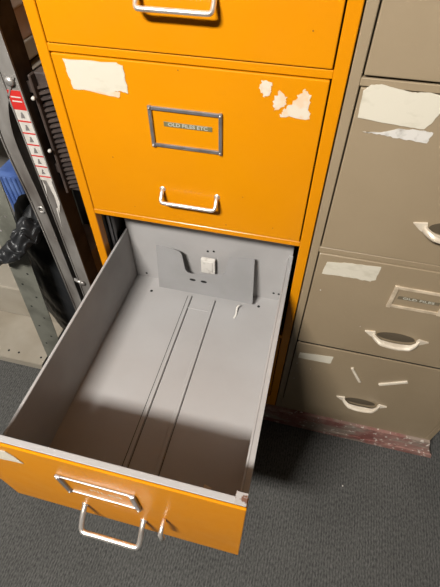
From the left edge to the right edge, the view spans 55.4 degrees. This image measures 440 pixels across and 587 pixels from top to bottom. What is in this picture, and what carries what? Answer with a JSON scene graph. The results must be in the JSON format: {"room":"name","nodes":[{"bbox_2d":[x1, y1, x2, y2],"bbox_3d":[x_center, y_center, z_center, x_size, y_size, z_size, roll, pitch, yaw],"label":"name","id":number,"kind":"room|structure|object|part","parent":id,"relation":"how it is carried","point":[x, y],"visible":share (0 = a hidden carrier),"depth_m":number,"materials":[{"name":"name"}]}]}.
{"room":"back office","nodes":[
{"label":"back office","id":0,"kind":"room"},
{"bbox_2d":[0,138,10,204],"bbox_3d":[0.282,-0.982,0.864,5.200,2.600,0.050,11,50,9],"label":"wall","id":1,"kind":"structure","parent":0,"point":[4,158],"depth_m":1.75,"materials":[{"name":"white paint"}]},
{"bbox_2d":[0,329,439,586],"bbox_3d":[-0.147,1.208,0.733,5.200,0.050,3.650,11,50,9],"label":"floor","id":2,"kind":"structure","parent":0,"point":[302,528],"depth_m":1.16,"materials":[{"name":"grey carpet"}]},
{"bbox_2d":[0,159,25,209],"bbox_3d":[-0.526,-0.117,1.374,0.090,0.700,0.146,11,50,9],"label":"plastic tub","id":3,"kind":"object","parent":2,"relation":"on","point":[13,188],"visible":0.18,"depth_m":1.10,"materials":[{"name":"blue plastic"}]},
{"bbox_2d":[0,55,82,368],"bbox_3d":[-0.931,-0.268,1.365,1.047,0.910,0.488,11,50,9],"label":"shelving unit","id":4,"kind":"object","parent":2,"relation":"on","point":[24,340],"visible":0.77,"depth_m":1.39,"materials":[{"name":"grey metal"}]},
{"bbox_2d":[0,246,56,321],"bbox_3d":[-0.777,-0.079,1.648,0.428,0.165,0.275,11,50,9],"label":"metal tray","id":5,"kind":"object","parent":4,"relation":"on","point":[11,299],"visible":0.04,"depth_m":1.54,"materials":[{"name":"beige metal"}]},
{"bbox_3d":[-0.538,-0.057,1.184,0.151,0.910,0.060,11,50,9],"label":"post","id":6,"kind":"part","parent":4,"relation":"part of","materials":[{"name":"grey metal"}]},
{"bbox_2d":[23,34,38,60],"bbox_3d":[-0.746,-0.672,1.075,0.650,0.054,0.510,11,50,9],"label":"storage box","id":7,"kind":"object","parent":4,"relation":"on","point":[29,42],"visible":0.02,"depth_m":0.98,"materials":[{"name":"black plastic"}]},
{"bbox_2d":[13,4,31,39],"bbox_3d":[-0.736,-0.712,1.032,0.628,0.062,0.500,11,50,9],"label":"storage box","id":8,"kind":"object","parent":7,"relation":"on","point":[20,13],"visible":0.02,"depth_m":0.95,"materials":[{"name":"brown cardboard"}]},
{"bbox_2d":[11,0,22,8],"bbox_3d":[-0.744,-0.770,0.960,0.661,0.121,0.516,11,50,9],"label":"storage box","id":9,"kind":"object","parent":8,"relation":"on","point":[15,3],"visible":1,"depth_m":0.91,"materials":[{"name":"grey"}]},
{"bbox_2d":[0,194,75,329],"bbox_3d":[-0.497,0.012,1.266,0.229,0.660,0.193,11,50,9],"label":"plastic bag","id":10,"kind":"object","parent":4,"relation":"on","point":[28,235],"visible":0.54,"depth_m":1.18,"materials":[{"name":"black plastic"}]},
{"bbox_3d":[-0.477,-0.354,1.439,0.079,0.910,0.050,11,50,9],"label":"post","id":11,"kind":"part","parent":4,"relation":"part of","materials":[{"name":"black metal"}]},
{"bbox_2d":[0,0,97,310],"bbox_3d":[-0.356,-0.249,0.928,0.176,1.551,0.064,11,50,9],"label":"stepladder","id":12,"kind":"object","parent":2,"relation":"on","point":[31,135],"visible":0.8,"depth_m":0.87,"materials":[{"name":"metal"}]},
{"bbox_3d":[-0.401,-0.076,1.132,0.088,1.016,0.034,11,50,9],"label":"leg","id":13,"kind":"part","parent":12,"relation":"part of","materials":[{"name":"metal"}]},
{"bbox_2d":[83,223,102,272],"bbox_3d":[-0.393,-0.143,1.583,0.086,0.417,0.446,11,50,9],"label":"carton","id":14,"kind":"object","parent":2,"relation":"on","point":[87,227],"visible":0.02,"depth_m":1.34,"materials":[{"name":"brown cardboard"}]},
{"bbox_2d":[72,189,89,223],"bbox_3d":[-0.381,-0.477,1.300,0.076,0.439,0.306,11,50,9],"label":"crate","id":15,"kind":"object","parent":14,"relation":"on","point":[77,193],"visible":0.05,"depth_m":1.32,"materials":[{"name":"black plastic"}]},
{"bbox_3d":[-0.393,-0.269,1.436,0.086,0.030,0.446,11,50,9],"label":"lid","id":16,"kind":"part","parent":14,"relation":"part of","materials":[{"name":"brown cardboard"}]},
{"bbox_2d":[0,0,364,554],"bbox_3d":[-0.042,-0.161,0.875,0.465,1.334,1.142,11,50,9],"label":"filing cabinet","id":17,"kind":"object","parent":2,"relation":"on","point":[199,135],"visible":1,"depth_m":0.74,"materials":[{"name":"orange metal"}]},
{"bbox_3d":[-0.180,0.386,0.696,0.117,0.041,0.044,11,50,9],"label":"handle","id":18,"kind":"part","parent":17,"relation":"part of","materials":[{"name":"silver metal"}]},
{"bbox_3d":[-0.172,0.308,0.650,0.423,0.298,0.022,11,50,9],"label":"panel","id":19,"kind":"part","parent":17,"relation":"part of","materials":[{"name":"orange paint"}]},
{"bbox_3d":[-0.098,0.145,0.875,0.406,0.184,0.563,11,50,9],"label":"open drawer","id":20,"kind":"part","parent":17,"relation":"part of","materials":[{"name":"grey paint"}]},
{"bbox_3d":[-0.058,-0.375,0.535,0.117,0.027,0.026,11,50,9],"label":"handle","id":21,"kind":"part","parent":17,"relation":"part of","materials":[{"name":"silver metal"}]},
{"bbox_3d":[-0.058,-0.173,0.770,0.117,0.027,0.026,11,50,9],"label":"handle","id":22,"kind":"part","parent":17,"relation":"part of","materials":[{"name":"silver metal"}]},
{"bbox_3d":[0.012,-0.435,0.891,0.421,0.295,0.551,11,50,9],"label":"drawer","id":23,"kind":"part","parent":17,"relation":"part of","materials":[{"name":"orange paint"}]},
{"bbox_3d":[0.012,-0.637,0.655,0.421,0.296,0.551,11,50,9],"label":"drawer","id":24,"kind":"part","parent":17,"relation":"part of","materials":[{"name":"orange paint"}]},
{"bbox_3d":[0.020,-0.353,1.040,0.465,1.334,0.620,11,50,9],"label":"frame","id":25,"kind":"part","parent":17,"relation":"part of","materials":[{"name":"orange paint"}]},
{"bbox_3d":[-0.036,-0.049,1.026,0.246,0.136,0.023,11,50,9],"label":"follower plate","id":26,"kind":"part","parent":17,"relation":"part of","materials":[{"name":"grey paint"}]},
{"bbox_3d":[-0.031,-0.081,1.026,0.404,0.228,0.010,11,50,9],"label":"panel","id":27,"kind":"part","parent":17,"relation":"part of","materials":[{"name":"grey paint"}]},
{"bbox_3d":[0.012,-0.032,1.362,0.421,0.295,0.551,11,50,9],"label":"drawer","id":28,"kind":"part","parent":17,"relation":"part of","materials":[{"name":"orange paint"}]},
{"bbox_2d":[263,394,430,457],"bbox_3d":[0.257,0.171,1.529,0.962,0.090,0.606,11,50,9],"label":"plinth","id":29,"kind":"object","parent":2,"relation":"on","point":[317,423],"visible":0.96,"depth_m":1.30,"materials":[{"name":"red paint"}]},
{"bbox_2d":[276,0,439,439],"bbox_3d":[0.469,-0.259,0.959,0.462,1.334,0.646,11,50,9],"label":"filing cabinet","id":30,"kind":"object","parent":29,"relation":"on","point":[363,348],"visible":1,"depth_m":0.77,"materials":[{"name":"metal"}]},
{"bbox_3d":[0.464,0.053,1.290,0.426,0.300,0.551,11,50,9],"label":"drawer","id":31,"kind":"part","parent":30,"relation":"part of","materials":[{"name":"brown paint"}]},
{"bbox_3d":[0.391,0.313,1.167,0.136,0.026,0.027,11,50,9],"label":"handle","id":32,"kind":"part","parent":30,"relation":"part of","materials":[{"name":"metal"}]},
{"bbox_3d":[0.464,-0.146,1.058,0.426,0.296,0.551,11,50,9],"label":"drawer","id":33,"kind":"part","parent":30,"relation":"part of","materials":[{"name":"brown paint"}]},
{"bbox_3d":[0.464,-0.348,0.822,0.426,0.294,0.551,11,50,9],"label":"drawer","id":34,"kind":"part","parent":30,"relation":"part of","materials":[{"name":"brown paint"}]},
{"bbox_3d":[0.388,0.108,0.929,0.136,0.026,0.027,11,50,9],"label":"handle","id":35,"kind":"part","parent":30,"relation":"part of","materials":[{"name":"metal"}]},
{"bbox_3d":[0.464,-0.550,0.586,0.426,0.294,0.551,11,50,9],"label":"drawer","id":36,"kind":"part","parent":30,"relation":"part of","materials":[{"name":"brown paint"}]},
{"bbox_3d":[0.388,-0.094,0.694,0.136,0.026,0.027,11,50,9],"label":"handle","id":37,"kind":"part","parent":30,"relation":"part of","materials":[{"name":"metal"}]}
]}

